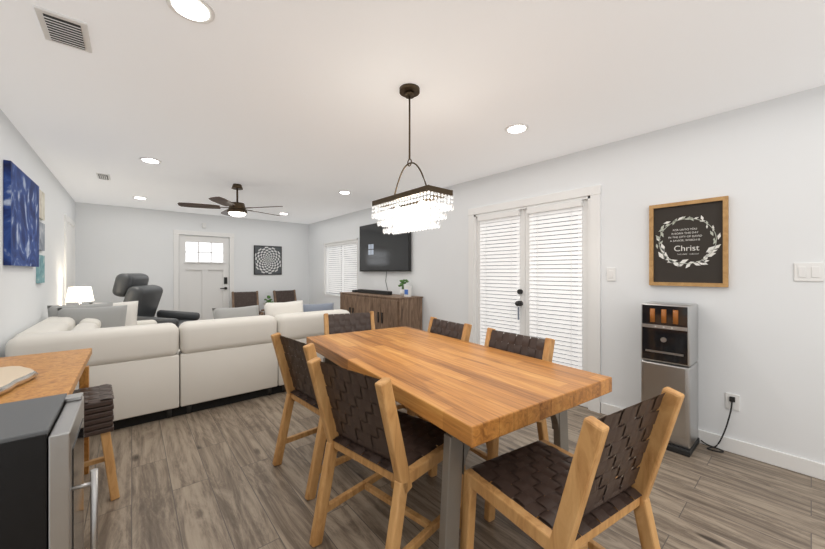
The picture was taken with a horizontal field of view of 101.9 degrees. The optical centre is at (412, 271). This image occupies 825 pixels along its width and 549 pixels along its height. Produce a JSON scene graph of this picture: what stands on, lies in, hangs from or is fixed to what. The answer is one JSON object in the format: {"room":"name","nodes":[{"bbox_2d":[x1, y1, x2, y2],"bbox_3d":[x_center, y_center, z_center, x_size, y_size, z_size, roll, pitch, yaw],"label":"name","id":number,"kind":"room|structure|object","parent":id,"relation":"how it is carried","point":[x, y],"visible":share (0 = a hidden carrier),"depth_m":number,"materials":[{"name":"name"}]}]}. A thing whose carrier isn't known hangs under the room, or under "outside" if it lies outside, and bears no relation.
{"room":"dining room","nodes":[
{"label":"dining room","id":0,"kind":"room"},
{"bbox_2d":[0,109,74,357],"bbox_3d":[-2.622,0.065,1.912,0.120,2.470,9.740,0,0,-40],"label":"wall","id":1,"kind":"structure","parent":0,"point":[26,299],"depth_m":3.14,"materials":[{"name":"white paint"}]},
{"bbox_2d":[3,160,38,266],"bbox_3d":[-3.287,-0.435,2.829,0.036,0.770,0.980,0,0,-40],"label":"canvas art","id":2,"kind":"object","parent":1,"relation":"attached to","point":[20,217],"visible":1,"depth_m":2.65},
{"bbox_2d":[36,255,44,282],"bbox_3d":[-3.769,-0.030,3.390,0.020,0.280,0.280,0,0,-40],"label":"framed picture","id":3,"kind":"object","parent":1,"relation":"attached to","point":[40,273],"depth_m":3.38},
{"bbox_2d":[39,189,44,219],"bbox_3d":[-3.769,-0.680,3.390,0.020,0.280,0.280,0,0,-40],"label":"framed picture","id":4,"kind":"object","parent":1,"relation":"attached to","point":[41,195],"depth_m":3.38},
{"bbox_2d":[39,221,44,250],"bbox_3d":[-3.769,-0.360,3.390,0.020,0.280,0.280,0,0,-40],"label":"framed picture","id":5,"kind":"object","parent":1,"relation":"attached to","point":[41,226],"depth_m":3.40},
{"bbox_2d":[64,214,74,304],"bbox_3d":[-5.139,0.250,5.021,0.022,2.100,0.970,0,0,-40],"label":"door frame","id":6,"kind":"structure","parent":1,"relation":"attached to","point":[69,251],"depth_m":4.90,"materials":[{"name":"white"}]},
{"bbox_2d":[65,287,93,304],"bbox_3d":[-4.481,0.753,4.511,0.337,1.097,0.357,0,0,-40],"label":"table lamp","id":7,"kind":"object","parent":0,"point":[79,294],"visible":0.25,"depth_m":4.44,"materials":[{"name":"white fabric"}]},
{"bbox_2d":[75,202,308,316],"bbox_3d":[-4.121,0.065,6.933,4.040,2.470,0.120,0,0,-40],"label":"wall","id":8,"kind":"structure","parent":0,"point":[112,242],"depth_m":6.33,"materials":[{"name":"white paint"}]},
{"bbox_2d":[173,230,233,320],"bbox_3d":[-4.212,0.242,6.793,1.060,2.115,0.092,0,0,-40],"label":"door","id":9,"kind":"structure","parent":8,"relation":"attached to","point":[202,289],"depth_m":6.78,"materials":[{"name":"white wood"}]},
{"bbox_2d":[254,245,281,274],"bbox_3d":[-3.261,-0.265,7.558,0.600,0.650,0.026,0,0,-40],"label":"art","id":10,"kind":"object","parent":8,"relation":"attached to","point":[267,260],"visible":0.89,"depth_m":7.54,"materials":[{"name":"black"}]},
{"bbox_2d":[0,0,824,223],"bbox_3d":[-1.029,-1.220,3.249,4.440,0.100,9.900,0,0,-40],"label":"ceiling","id":11,"kind":"structure","parent":0,"point":[298,110],"depth_m":2.10,"materials":[{"name":"white paint"}]},
{"bbox_2d":[33,5,91,53],"bbox_3d":[-1.679,-1.159,1.620,0.170,0.022,0.270,0,0,-40],"label":"ceiling vent","id":12,"kind":"object","parent":11,"relation":"in","point":[58,28],"depth_m":1.59,"materials":[{"name":"white metal"}]},
{"bbox_2d":[96,173,110,180],"bbox_3d":[-3.770,-1.159,4.082,0.120,0.021,0.300,0,0,-40],"label":"ceiling vent","id":13,"kind":"object","parent":11,"relation":"in","point":[101,176],"depth_m":4.04,"materials":[{"name":"white metal"}]},
{"bbox_2d":[133,196,147,198],"bbox_3d":[-4.282,-1.165,5.258,0.183,0.011,0.183,0,0,44],"label":"recessed light","id":14,"kind":"object","parent":11,"relation":"in","point":[137,197],"depth_m":5.22,"materials":[{"name":"white"}]},
{"bbox_2d":[139,157,160,163],"bbox_3d":[-2.739,-1.165,3.498,0.183,0.011,0.183,0,0,41],"label":"recessed light","id":15,"kind":"object","parent":11,"relation":"in","point":[146,159],"depth_m":3.48,"materials":[{"name":"white"}]},
{"bbox_2d":[165,0,214,23],"bbox_3d":[-0.978,-1.165,1.477,0.183,0.011,0.183,0,0,41],"label":"recessed light","id":16,"kind":"object","parent":11,"relation":"in","point":[199,11],"depth_m":1.48,"materials":[{"name":"white"}]},
{"bbox_2d":[177,183,282,216],"bbox_3d":[-2.377,-0.955,4.504,1.273,0.429,1.225,0,0,-40],"label":"ceiling fan","id":17,"kind":"object","parent":11,"relation":"hanging from","point":[237,209],"visible":1,"depth_m":4.37,"materials":[{"name":"brown metal"}]},
{"bbox_2d":[338,191,350,193],"bbox_3d":[-0.991,-1.165,4.899,0.183,0.011,0.183,0,0,11],"label":"recessed light","id":18,"kind":"object","parent":11,"relation":"in","point":[341,192],"depth_m":4.88,"materials":[{"name":"white"}]},
{"bbox_2d":[371,83,453,234],"bbox_3d":[-0.019,-0.713,2.138,0.211,0.913,0.580,0,0,-40],"label":"crystal chandelier","id":19,"kind":"object","parent":11,"relation":"hanging from","point":[411,222],"visible":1,"depth_m":2.08,"materials":[{"name":"clear glass"}]},
{"bbox_2d":[505,123,528,133],"bbox_3d":[0.849,-1.165,2.722,0.183,0.011,0.183,0,0,44],"label":"recessed light","id":20,"kind":"object","parent":11,"relation":"in","point":[516,128],"depth_m":2.70,"materials":[{"name":"white"}]},
{"bbox_2d":[84,391,824,548],"bbox_3d":[-1.029,1.350,3.249,4.440,0.100,9.900,0,0,-40],"label":"floor","id":21,"kind":"structure","parent":0,"point":[213,478],"depth_m":1.93,"materials":[{"name":"brown wood"}]},
{"bbox_2d":[0,348,91,474],"bbox_3d":[-1.923,0.882,1.591,0.500,0.835,1.190,0,0,-40],"label":"console table","id":22,"kind":"object","parent":21,"relation":"on","point":[27,377],"visible":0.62,"depth_m":1.63,"materials":[{"name":"beige wood"}]},
{"bbox_2d":[0,366,38,419],"bbox_3d":[-1.834,0.482,1.389,0.350,0.034,0.722,0,0,-40],"label":"tray","id":23,"kind":"object","parent":22,"relation":"on","point":[16,382],"depth_m":1.46,"materials":[{"name":"beige wood"}]},
{"bbox_2d":[0,392,97,548],"bbox_3d":[-1.322,0.875,0.967,0.620,0.850,0.382,0,0,-40],"label":"beverage fridge","id":24,"kind":"object","parent":21,"relation":"on","point":[42,484],"visible":1,"depth_m":0.96,"materials":[{"name":"black metal"}]},
{"bbox_2d":[73,384,119,500],"bbox_3d":[-1.968,1.012,1.925,0.409,0.582,0.409,0,0,-44],"label":"stool","id":25,"kind":"object","parent":21,"relation":"on","point":[98,410],"visible":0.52,"depth_m":1.91,"materials":[{"name":"brown wood"}]},
{"bbox_2d":[112,273,199,327],"bbox_3d":[-4.056,0.660,5.415,1.096,1.280,0.900,0,0,-12],"label":"recliner chair","id":26,"kind":"object","parent":21,"relation":"on","point":[135,287],"visible":0.46,"depth_m":5.22,"materials":[{"name":"black leather"}]},
{"bbox_2d":[5,300,349,429],"bbox_3d":[-2.575,0.827,4.136,2.779,0.946,2.434,0,0,-40],"label":"sectional sofa","id":27,"kind":"object","parent":21,"relation":"on","point":[150,370],"visible":0.79,"depth_m":3.07,"materials":[{"name":"white leather"}]},
{"bbox_2d":[231,291,263,314],"bbox_3d":[-3.406,0.857,6.910,0.510,0.894,0.615,0,0,-36],"label":"accent chair","id":28,"kind":"object","parent":21,"relation":"on","point":[240,299],"visible":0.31,"depth_m":7.07,"materials":[{"name":"brown wood"}]},
{"bbox_2d":[261,295,273,314],"bbox_3d":[-3.110,0.902,7.246,0.311,0.799,0.300,0,0,-40],"label":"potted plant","id":29,"kind":"object","parent":21,"relation":"on","point":[269,300],"visible":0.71,"depth_m":7.22,"materials":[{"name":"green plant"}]},
{"bbox_2d":[273,290,296,302],"bbox_3d":[-2.725,0.857,7.443,0.615,0.894,0.510,0,0,44],"label":"accent chair","id":30,"kind":"object","parent":21,"relation":"on","point":[285,296],"visible":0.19,"depth_m":7.58,"materials":[{"name":"brown wood"}]},
{"bbox_2d":[271,332,371,499],"bbox_3d":[-0.557,0.857,2.277,0.615,0.894,0.510,0,0,-44],"label":"dining chair","id":31,"kind":"object","parent":21,"relation":"on","point":[294,357],"visible":0.52,"depth_m":2.19,"materials":[{"name":"brown wood"}]},
{"bbox_2d":[323,311,374,367],"bbox_3d":[-0.534,0.857,3.171,0.510,0.894,0.615,0,0,-24],"label":"dining chair","id":32,"kind":"object","parent":21,"relation":"on","point":[343,323],"visible":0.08,"depth_m":3.37,"materials":[{"name":"brown wood"}]},
{"bbox_2d":[340,279,422,329],"bbox_3d":[-0.585,0.705,5.474,0.469,1.190,1.760,0,0,-40],"label":"sideboard","id":33,"kind":"object","parent":21,"relation":"on","point":[391,310],"visible":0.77,"depth_m":4.95,"materials":[{"name":"brown wood"}]},
{"bbox_2d":[307,357,464,548],"bbox_3d":[-0.108,0.857,1.648,0.510,0.894,0.615,0,0,41],"label":"dining chair","id":34,"kind":"object","parent":21,"relation":"on","point":[365,431],"visible":0.9,"depth_m":1.52,"materials":[{"name":"brown wood"}]},
{"bbox_2d":[396,317,471,430],"bbox_3d":[0.082,0.857,2.726,0.615,0.894,0.510,0,0,-32],"label":"dining chair","id":35,"kind":"object","parent":21,"relation":"on","point":[459,331],"visible":0.06,"depth_m":2.79,"materials":[{"name":"brown wood"}]},
{"bbox_2d":[306,326,611,548],"bbox_3d":[0.069,0.916,2.212,0.970,0.772,1.920,0,0,-34],"label":"dining table","id":36,"kind":"object","parent":21,"relation":"on","point":[465,396],"visible":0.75,"depth_m":1.61,"materials":[{"name":"brown wood"}]},
{"bbox_2d":[428,328,554,521],"bbox_3d":[0.495,0.857,2.115,0.615,0.894,0.510,0,0,-36],"label":"dining chair","id":37,"kind":"object","parent":21,"relation":"on","point":[540,348],"visible":0.21,"depth_m":2.12,"materials":[{"name":"brown wood"}]},
{"bbox_2d":[460,387,684,548],"bbox_3d":[0.568,0.857,1.290,0.510,0.894,0.615,0,0,-31],"label":"dining chair","id":38,"kind":"object","parent":21,"relation":"on","point":[584,495],"visible":1,"depth_m":1.18,"materials":[{"name":"brown wood"}]},
{"bbox_2d":[641,301,699,456],"bbox_3d":[1.963,0.770,2.561,0.320,1.060,0.310,0,0,-40],"label":"water dispenser","id":39,"kind":"object","parent":21,"relation":"on","point":[669,343],"visible":0.9,"depth_m":2.45,"materials":[{"name":"silver"}]},
{"bbox_2d":[309,85,824,463],"bbox_3d":[0.564,0.065,4.586,0.120,2.470,9.740,0,0,-40],"label":"wall","id":40,"kind":"structure","parent":0,"point":[761,331],"depth_m":2.47,"materials":[{"name":"white paint"}]},
{"bbox_2d":[324,238,357,296],"bbox_3d":[-1.478,-0.065,7.004,0.120,1.170,1.470,0,0,-40],"label":"window","id":41,"kind":"structure","parent":40,"relation":"in","point":[325,271],"depth_m":7.50,"materials":[{"name":"white"}]},
{"bbox_2d":[325,240,356,294],"bbox_3d":[-1.491,-0.071,6.993,0.055,1.118,1.434,0,0,-40],"label":"window blinds","id":42,"kind":"object","parent":41,"relation":"attached to","point":[333,274],"visible":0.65,"depth_m":7.01,"materials":[{"name":"white plastic"}]},
{"bbox_2d":[360,223,410,289],"bbox_3d":[-0.499,-0.269,5.704,0.070,1.161,1.460,0,0,-40],"label":"wall-mounted tv","id":43,"kind":"object","parent":40,"relation":"attached to","point":[380,250],"visible":0.92,"depth_m":5.64,"materials":[{"name":"black"}]},
{"bbox_2d":[478,200,583,369],"bbox_3d":[1.214,0.204,3.675,0.094,1.788,1.251,0,0,-40],"label":"door blinds","id":44,"kind":"object","parent":40,"relation":"attached to","point":[543,278],"visible":0.69,"depth_m":3.54,"materials":[{"name":"white plastic"}]},
{"bbox_2d":[468,185,600,412],"bbox_3d":[1.253,0.247,3.708,0.094,2.105,1.580,0,0,-40],"label":"door frame","id":45,"kind":"structure","parent":40,"relation":"attached to","point":[590,196],"depth_m":3.30,"materials":[{"name":"white wood"}]},
{"bbox_2d":[607,268,615,280],"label":"light switch","id":46,"kind":"object","parent":40,"relation":"attached to","point":[611,272],"depth_m":3.01,"materials":[{"name":"white plastic"}]},
{"bbox_2d":[649,196,728,286],"bbox_3d":[2.129,-0.220,2.603,0.030,0.660,0.480,0,0,-40],"label":"decorative sign","id":47,"kind":"object","parent":40,"relation":"attached to","point":[688,243],"visible":1,"depth_m":2.58,"materials":[{"name":"brown wood"}]},
{"bbox_2d":[601,402,824,480],"bbox_3d":[0.513,1.250,4.543,0.014,0.100,9.500,0,0,-40],"label":"baseboard","id":48,"kind":"structure","parent":40,"relation":"attached to","point":[811,468],"depth_m":2.30,"materials":[{"name":"white wood"}]},
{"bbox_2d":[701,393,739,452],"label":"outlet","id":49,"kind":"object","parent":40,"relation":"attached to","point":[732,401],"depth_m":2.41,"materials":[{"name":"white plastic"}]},
{"bbox_2d":[794,262,823,281],"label":"light switch","id":50,"kind":"object","parent":40,"relation":"attached to","point":[809,272],"depth_m":2.13,"materials":[{"name":"white plastic"}]},
{"label":"outside","id":51,"kind":"structure","parent":0,"visible":0},
{"bbox_2d":[186,215,577,365],"bbox_3d":[-1.407,0.290,4.916,2.685,2.020,6.670,0,0,-40],"label":"sky","id":52,"kind":"structure","parent":51,"point":[203,247],"depth_m":4.00,"materials":[{"name":"white"}]}
]}

